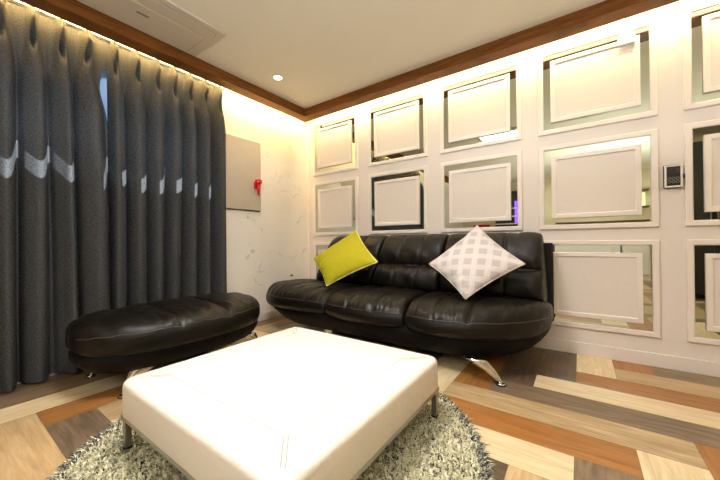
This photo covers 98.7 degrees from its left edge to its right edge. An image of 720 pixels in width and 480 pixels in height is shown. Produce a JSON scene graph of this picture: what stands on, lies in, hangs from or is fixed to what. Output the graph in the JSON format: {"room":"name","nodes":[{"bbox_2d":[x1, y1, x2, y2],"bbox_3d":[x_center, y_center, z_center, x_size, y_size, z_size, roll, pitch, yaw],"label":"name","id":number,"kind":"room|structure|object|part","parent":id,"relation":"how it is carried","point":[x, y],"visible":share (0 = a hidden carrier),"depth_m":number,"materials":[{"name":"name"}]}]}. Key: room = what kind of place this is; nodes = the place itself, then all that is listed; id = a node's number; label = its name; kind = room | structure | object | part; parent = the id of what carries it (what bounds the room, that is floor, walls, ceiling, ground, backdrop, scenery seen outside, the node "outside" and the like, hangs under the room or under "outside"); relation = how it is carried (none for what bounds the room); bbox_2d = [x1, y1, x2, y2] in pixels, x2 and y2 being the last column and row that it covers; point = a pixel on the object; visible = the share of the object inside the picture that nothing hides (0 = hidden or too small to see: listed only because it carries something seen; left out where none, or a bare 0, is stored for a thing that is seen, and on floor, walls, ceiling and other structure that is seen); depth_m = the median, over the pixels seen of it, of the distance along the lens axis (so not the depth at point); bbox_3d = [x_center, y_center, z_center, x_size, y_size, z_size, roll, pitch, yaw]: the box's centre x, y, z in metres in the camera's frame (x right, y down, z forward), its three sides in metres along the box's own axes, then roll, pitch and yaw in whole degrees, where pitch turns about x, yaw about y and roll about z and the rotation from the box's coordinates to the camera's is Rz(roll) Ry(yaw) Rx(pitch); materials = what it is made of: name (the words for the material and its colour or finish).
{"room":"living room","nodes":[
{"label":"living room","id":0,"kind":"room"},
{"bbox_2d":[9,0,306,312],"bbox_3d":[-2.437,-0.341,1.283,0.160,2.340,6.000,-1,0,35],"label":"wall","id":1,"kind":"structure","parent":0,"point":[265,247],"depth_m":3.23,"materials":[{"name":"paint"}]},
{"bbox_2d":[100,64,106,116],"bbox_3d":[-1.952,-0.613,2.030,0.080,1.280,1.880,-1,0,35],"label":"window","id":2,"kind":"structure","parent":1,"relation":"in","point":[103,82],"depth_m":2.20,"materials":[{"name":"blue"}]},
{"bbox_2d":[10,0,226,90],"bbox_3d":[-1.855,-1.377,1.946,0.042,0.025,2.160,-1,0,35],"label":"rail","id":3,"kind":"object","parent":1,"relation":"attached to","point":[15,1],"visible":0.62,"depth_m":2.10,"materials":[{"name":"white plastic"}]},
{"bbox_2d":[0,0,110,391],"bbox_3d":[-1.990,-0.275,1.600,0.168,2.178,1.215,-1,0,35],"label":"curtain","id":4,"kind":"object","parent":3,"relation":"hanging from","point":[55,232],"visible":0.96,"depth_m":1.86,"materials":[{"name":"grey fabric"}]},
{"bbox_2d":[106,41,226,308],"bbox_3d":[-1.426,-0.278,2.413,0.146,2.178,0.843,-1,0,35],"label":"curtain","id":5,"kind":"object","parent":3,"relation":"hanging from","point":[167,133],"visible":0.82,"depth_m":2.31,"materials":[{"name":"grey fabric"}]},
{"bbox_2d":[17,310,282,383],"bbox_3d":[-2.356,0.788,1.229,0.011,0.080,6.000,-1,0,35],"label":"baseboard","id":6,"kind":"structure","parent":1,"relation":"attached to","point":[274,313],"depth_m":3.19,"materials":[{"name":"white wood"}]},
{"bbox_2d":[18,0,304,121],"bbox_3d":[-2.277,-1.377,1.086,0.122,0.093,5.870,-1,0,35],"label":"trim","id":7,"kind":"structure","parent":1,"relation":"attached to","point":[77,13],"depth_m":2.19,"materials":[{"name":"brown wood"}]},
{"bbox_2d":[226,133,260,211],"bbox_3d":[-1.125,-0.630,2.973,0.028,0.688,0.386,-1,0,35],"label":"board","id":8,"kind":"object","parent":1,"relation":"attached to","point":[243,156],"visible":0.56,"depth_m":2.95,"materials":[{"name":"beige wood"}]},
{"bbox_2d":[254,179,261,194],"bbox_3d":[-1.004,-0.521,3.059,0.067,0.145,0.066,-1,0,35],"label":"torch","id":9,"kind":"object","parent":8,"relation":"hanging from","point":[257,182],"visible":1,"depth_m":3.05,"materials":[{"name":"red plastic"}]},
{"bbox_2d":[0,316,719,479],"bbox_3d":[-0.423,0.844,-0.143,5.050,0.080,6.200,-1,0,35],"label":"floor","id":10,"kind":"structure","parent":0,"point":[558,415],"depth_m":1.43,"materials":[{"name":"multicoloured wood"}]},
{"bbox_2d":[65,292,259,398],"bbox_3d":[-1.139,0.608,2.030,0.696,0.423,1.154,-1,0,35],"label":"footstool","id":11,"kind":"object","parent":10,"relation":"on","point":[135,339],"visible":0.96,"depth_m":1.67,"materials":[{"name":"black leather"}]},
{"bbox_3d":[-1.180,0.746,1.660,0.163,0.125,0.051,0,0,-38],"label":"leg","id":12,"kind":"part","parent":11,"relation":"part of","materials":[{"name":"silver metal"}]},
{"bbox_2d":[65,292,259,357],"bbox_3d":[-1.160,0.495,2.001,0.681,0.198,1.075,-1,0,35],"label":"seat cushion","id":13,"kind":"object","parent":11,"relation":"on","point":[142,330],"depth_m":1.69,"materials":[{"name":"black leather"}]},
{"bbox_3d":[-0.810,0.744,2.261,0.163,0.125,0.051,0,0,-28],"label":"leg","id":14,"kind":"part","parent":11,"relation":"part of","materials":[{"name":"silver metal"}]},
{"bbox_2d":[45,391,495,479],"bbox_3d":[-0.294,0.789,1.260,1.581,0.040,1.589,-1,0,-3],"label":"rug","id":15,"kind":"object","parent":10,"relation":"on","point":[446,446],"visible":0.19,"depth_m":1.11,"materials":[{"name":"grey carpet"}]},
{"bbox_2d":[121,327,438,479],"bbox_3d":[-0.277,0.648,1.263,0.915,0.263,0.893,-1,0,35],"label":"ottoman","id":16,"kind":"object","parent":15,"relation":"on","point":[294,403],"visible":1,"depth_m":1.00,"materials":[{"name":"white leather"}]},
{"bbox_3d":[-0.880,0.723,1.168,0.022,0.113,0.022,-1,0,35],"label":"leg","id":17,"kind":"part","parent":16,"relation":"part of","materials":[{"name":"silver metal"}]},
{"bbox_3d":[-0.277,0.656,1.263,0.911,0.015,0.889,-1,0,35],"label":"frame","id":18,"kind":"part","parent":16,"relation":"part of","materials":[{"name":"silver metal"}]},
{"bbox_3d":[0.328,0.711,1.357,0.022,0.113,0.022,-1,0,35],"label":"leg","id":19,"kind":"part","parent":16,"relation":"part of","materials":[{"name":"silver metal"}]},
{"bbox_2d":[266,232,553,386],"bbox_3d":[0.175,0.381,2.503,2.330,0.853,0.881,-1,0,35],"label":"sofa","id":20,"kind":"object","parent":10,"relation":"on","point":[400,298],"visible":0.82,"depth_m":2.08,"materials":[{"name":"black leather"}]},
{"bbox_2d":[266,279,361,313],"bbox_3d":[-0.416,0.486,2.863,0.948,0.203,0.733,-1,0,35],"label":"seat cushion","id":21,"kind":"object","parent":20,"relation":"on","point":[296,296],"depth_m":2.57,"materials":[{"name":"black leather"}]},
{"bbox_3d":[-0.224,0.747,2.485,0.134,0.110,0.051,-1,0,4],"label":"leg","id":22,"kind":"part","parent":20,"relation":"part of","materials":[{"name":"silver metal"}]},
{"bbox_2d":[313,230,387,285],"bbox_3d":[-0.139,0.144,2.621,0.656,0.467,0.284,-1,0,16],"label":"throw cushion","id":23,"kind":"object","parent":20,"relation":"on","point":[349,255],"visible":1,"depth_m":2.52,"materials":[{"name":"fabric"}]},
{"bbox_2d":[324,285,426,327],"bbox_3d":[0.182,0.478,2.423,0.671,0.205,0.758,-1,0,35],"label":"seat cushion","id":24,"kind":"object","parent":20,"relation":"on","point":[373,306],"depth_m":2.16,"materials":[{"name":"black leather"}]},
{"bbox_2d":[373,234,448,292],"bbox_3d":[0.432,0.188,2.617,0.618,0.471,0.336,-1,0,35],"label":"cushion","id":25,"kind":"object","parent":20,"relation":"on","point":[403,262],"depth_m":2.51,"materials":[{"name":"black leather"}]},
{"bbox_2d":[429,225,524,299],"bbox_3d":[0.748,0.132,2.028,0.299,0.474,0.549,0,0,-29],"label":"throw cushion","id":26,"kind":"object","parent":20,"relation":"on","point":[475,261],"visible":1,"depth_m":1.96,"materials":[{"name":"fabric"}]},
{"bbox_2d":[404,291,553,340],"bbox_3d":[0.756,0.471,2.023,0.829,0.204,0.744,-1,0,35],"label":"seat cushion","id":27,"kind":"object","parent":20,"relation":"on","point":[484,315],"depth_m":1.81,"materials":[{"name":"black leather"}]},
{"bbox_3d":[0.689,0.730,1.735,0.209,0.120,0.051,-1,0,20],"label":"leg","id":28,"kind":"part","parent":20,"relation":"part of","materials":[{"name":"silver metal"}]},
{"bbox_2d":[440,232,547,301],"bbox_3d":[0.952,0.181,2.247,0.686,0.471,0.338,-1,0,35],"label":"cushion","id":29,"kind":"object","parent":20,"relation":"on","point":[529,281],"depth_m":2.06,"materials":[{"name":"black leather"}]},
{"bbox_2d":[170,0,605,108],"bbox_3d":[-0.492,-1.516,-0.102,4.960,0.160,6.000,-1,0,35],"label":"ceiling","id":30,"kind":"structure","parent":0,"point":[322,50],"depth_m":2.15,"materials":[{"name":"paint"}]},
{"bbox_2d":[76,0,225,56],"bbox_3d":[-1.454,-1.410,1.740,0.425,0.018,1.250,-1,0,35],"label":"air conditioner","id":31,"kind":"object","parent":30,"relation":"attached to","point":[166,21],"visible":1,"depth_m":1.99,"materials":[{"name":"beige plastic"}]},
{"bbox_2d":[273,75,282,79],"bbox_3d":[-0.719,-1.420,2.702,0.088,0.006,0.088,-1,0,35],"label":"recessed light","id":32,"kind":"object","parent":30,"relation":"in","point":[276,77],"visible":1,"depth_m":2.70,"materials":[{"name":"white plastic"}]},
{"bbox_2d":[309,0,719,361],"bbox_3d":[1.304,-0.374,2.406,4.960,2.340,0.156,-1,0,35],"label":"wall","id":33,"kind":"structure","parent":0,"point":[672,232],"depth_m":2.06,"materials":[{"name":"white paint"}]},
{"bbox_2d":[306,121,310,278],"bbox_3d":[-0.613,-0.370,3.666,0.055,2.220,0.010,-1,0,35],"label":"trim","id":34,"kind":"structure","parent":33,"relation":"attached to","point":[307,123],"depth_m":3.66,"materials":[{"name":"white wood"}]},
{"bbox_2d":[314,242,329,278],"bbox_3d":[-0.275,0.330,3.421,0.643,0.608,0.022,-1,0,35],"label":"mirror panel","id":35,"kind":"object","parent":33,"relation":"attached to","point":[319,247],"visible":0.19,"depth_m":3.57,"materials":[{"name":"grey"}]},
{"bbox_2d":[316,245,328,275],"bbox_3d":[-0.271,0.330,3.427,0.575,0.540,0.006,-1,0,35],"label":"mirror","id":36,"kind":"object","parent":35,"relation":"attached to","point":[319,248],"depth_m":3.55,"materials":[{"name":"grey mirror"}]},
{"bbox_2d":[312,111,357,176],"bbox_3d":[-0.289,-1.049,3.426,0.643,0.608,0.022,-1,0,35],"label":"mirror panel","id":37,"kind":"object","parent":33,"relation":"attached to","point":[335,140],"visible":1,"depth_m":3.40,"materials":[{"name":"grey"}]},
{"bbox_3d":[-0.291,-1.048,3.423,0.485,0.447,0.015,-1,0,35],"label":"board moulding","id":38,"kind":"part","parent":37,"relation":"part of","materials":[{"name":"white wood"}]},
{"bbox_2d":[313,176,358,235],"bbox_3d":[-0.282,-0.358,3.424,0.643,0.608,0.022,-1,0,35],"label":"mirror panel","id":39,"kind":"object","parent":33,"relation":"attached to","point":[335,202],"visible":0.95,"depth_m":3.40,"materials":[{"name":"grey"}]},
{"bbox_3d":[-0.284,-0.357,3.421,0.485,0.447,0.015,-1,0,35],"label":"board moulding","id":40,"kind":"part","parent":39,"relation":"part of","materials":[{"name":"white wood"}]},
{"bbox_2d":[367,89,427,166],"bbox_3d":[0.342,-1.057,2.978,0.643,0.608,0.022,-1,0,35],"label":"mirror panel","id":41,"kind":"object","parent":33,"relation":"attached to","point":[397,128],"visible":1,"depth_m":2.96,"materials":[{"name":"grey"}]},
{"bbox_3d":[0.340,-1.056,2.975,0.485,0.447,0.015,-1,0,35],"label":"board moulding","id":42,"kind":"part","parent":41,"relation":"part of","materials":[{"name":"white wood"}]},
{"bbox_2d":[368,165,428,233],"bbox_3d":[0.349,-0.366,2.975,0.643,0.608,0.022,-1,0,35],"label":"mirror panel","id":43,"kind":"object","parent":33,"relation":"attached to","point":[397,199],"visible":1,"depth_m":2.95,"materials":[{"name":"grey"}]},
{"bbox_3d":[0.347,-0.365,2.972,0.485,0.447,0.015,-1,0,35],"label":"board moulding","id":44,"kind":"part","parent":43,"relation":"part of","materials":[{"name":"white wood"}]},
{"bbox_2d":[439,60,521,153],"bbox_3d":[0.964,-1.065,2.536,0.643,0.608,0.022,-1,0,35],"label":"mirror panel","id":45,"kind":"object","parent":33,"relation":"attached to","point":[484,108],"visible":1,"depth_m":2.52,"materials":[{"name":"grey"}]},
{"bbox_3d":[0.962,-1.063,2.533,0.485,0.447,0.015,-1,0,35],"label":"board moulding","id":46,"kind":"part","parent":45,"relation":"part of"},
{"bbox_2d":[440,150,522,231],"bbox_3d":[0.971,-0.374,2.534,0.643,0.608,0.022,-1,0,35],"label":"mirror panel","id":47,"kind":"object","parent":33,"relation":"attached to","point":[486,192],"visible":0.94,"depth_m":2.51,"materials":[{"name":"grey"}]},
{"bbox_3d":[0.969,-0.373,2.530,0.485,0.447,0.015,-1,0,35],"label":"board moulding","id":48,"kind":"part","parent":47,"relation":"part of","materials":[{"name":"white wood"}]},
{"bbox_2d":[305,0,680,121],"bbox_3d":[1.249,-1.408,2.109,4.686,0.093,0.119,-1,0,35],"label":"trim","id":49,"kind":"structure","parent":33,"relation":"attached to","point":[606,12],"depth_m":2.24,"materials":[{"name":"brown wood"}]},
{"bbox_2d":[537,17,657,136],"bbox_3d":[1.578,-1.073,2.100,0.643,0.608,0.022,-1,0,35],"label":"mirror panel","id":50,"kind":"object","parent":33,"relation":"attached to","point":[591,82],"visible":1,"depth_m":2.08,"materials":[{"name":"grey"}]},
{"bbox_3d":[1.576,-1.071,2.097,0.485,0.447,0.015,-1,0,35],"label":"board moulding","id":51,"kind":"part","parent":50,"relation":"part of","materials":[{"name":"white wood"}]},
{"bbox_2d":[617,30,635,46],"bbox_3d":[1.709,-1.297,1.981,0.090,0.085,0.020,-1,0,35],"label":"sensor","id":52,"kind":"object","parent":50,"relation":"attached to","point":[627,37],"visible":1,"depth_m":1.98,"materials":[{"name":"white plastic"}]},
{"bbox_2d":[539,129,658,229],"bbox_3d":[1.585,-0.382,2.098,0.643,0.608,0.022,-1,0,35],"label":"mirror panel","id":53,"kind":"object","parent":33,"relation":"attached to","point":[610,181],"visible":1,"depth_m":2.07,"materials":[{"name":"grey"}]},
{"bbox_3d":[1.583,-0.380,2.094,0.485,0.447,0.015,-1,0,35],"label":"board moulding","id":54,"kind":"part","parent":53,"relation":"part of","materials":[{"name":"white wood"}]},
{"bbox_2d":[544,240,660,337],"bbox_3d":[1.592,0.306,2.095,0.643,0.608,0.022,-1,0,35],"label":"mirror panel","id":55,"kind":"object","parent":33,"relation":"attached to","point":[600,285],"visible":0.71,"depth_m":2.05,"materials":[{"name":"grey"}]},
{"bbox_3d":[1.590,0.308,2.092,0.485,0.447,0.015,-1,0,35],"label":"board moulding","id":56,"kind":"part","parent":55,"relation":"part of","materials":[{"name":"white wood"}]},
{"bbox_2d":[533,337,719,377],"bbox_3d":[1.336,0.753,2.282,4.789,0.084,0.016,-1,0,35],"label":"baseboard","id":57,"kind":"structure","parent":33,"relation":"attached to","point":[697,366],"depth_m":1.97,"materials":[{"name":"white wood"}]},
{"bbox_2d":[663,164,684,188],"bbox_3d":[1.899,-0.385,1.870,0.093,0.143,0.027,-1,0,35],"label":"keypad","id":58,"kind":"object","parent":33,"relation":"attached to","point":[673,175],"visible":1,"depth_m":1.86,"materials":[{"name":"black plastic"}]},
{"bbox_2d":[682,0,719,110],"bbox_3d":[2.195,-1.081,1.662,0.643,0.608,0.022,-1,0,35],"label":"mirror panel","id":59,"kind":"object","parent":33,"relation":"attached to","point":[700,22],"visible":1,"depth_m":1.81,"materials":[{"name":"grey"}]},
{"bbox_2d":[691,4,719,102],"bbox_3d":[2.199,-1.081,1.667,0.575,0.540,0.006,-1,0,35],"label":"mirror","id":60,"kind":"object","parent":59,"relation":"attached to","point":[705,19],"depth_m":1.79,"materials":[{"name":"grey mirror"}]},
{"bbox_3d":[2.193,-1.079,1.659,0.485,0.447,0.015,-1,0,35],"label":"board moulding","id":61,"kind":"part","parent":59,"relation":"part of","materials":[{"name":"white wood"}]},
{"bbox_2d":[684,119,719,225],"bbox_3d":[2.202,-0.390,1.659,0.643,0.608,0.022,-1,0,35],"label":"mirror panel","id":62,"kind":"object","parent":33,"relation":"attached to","point":[701,139],"visible":1,"depth_m":1.81,"materials":[{"name":"grey"}]},
{"bbox_2d":[693,125,719,219],"bbox_3d":[2.206,-0.390,1.665,0.575,0.540,0.006,-1,0,35],"label":"mirror","id":63,"kind":"object","parent":62,"relation":"attached to","point":[706,138],"depth_m":1.79,"materials":[{"name":"grey mirror"}]},
{"bbox_3d":[2.200,-0.388,1.656,0.485,0.447,0.015,-1,0,35],"label":"board moulding","id":64,"kind":"part","parent":62,"relation":"part of","materials":[{"name":"white wood"}]},
{"bbox_2d":[685,239,719,345],"bbox_3d":[2.209,0.298,1.657,0.643,0.608,0.022,-1,0,35],"label":"mirror panel","id":65,"kind":"object","parent":33,"relation":"attached to","point":[702,255],"visible":1,"depth_m":1.80,"materials":[{"name":"grey"}]},
{"bbox_2d":[694,245,719,339],"bbox_3d":[2.213,0.298,1.662,0.575,0.540,0.006,-1,0,35],"label":"mirror","id":66,"kind":"object","parent":65,"relation":"attached to","point":[706,257],"depth_m":1.79,"materials":[{"name":"grey mirror"}]},
{"bbox_3d":[2.207,0.300,1.653,0.485,0.447,0.015,-1,0,35],"label":"board moulding","id":67,"kind":"part","parent":65,"relation":"part of","materials":[{"name":"white wood"}]}
]}

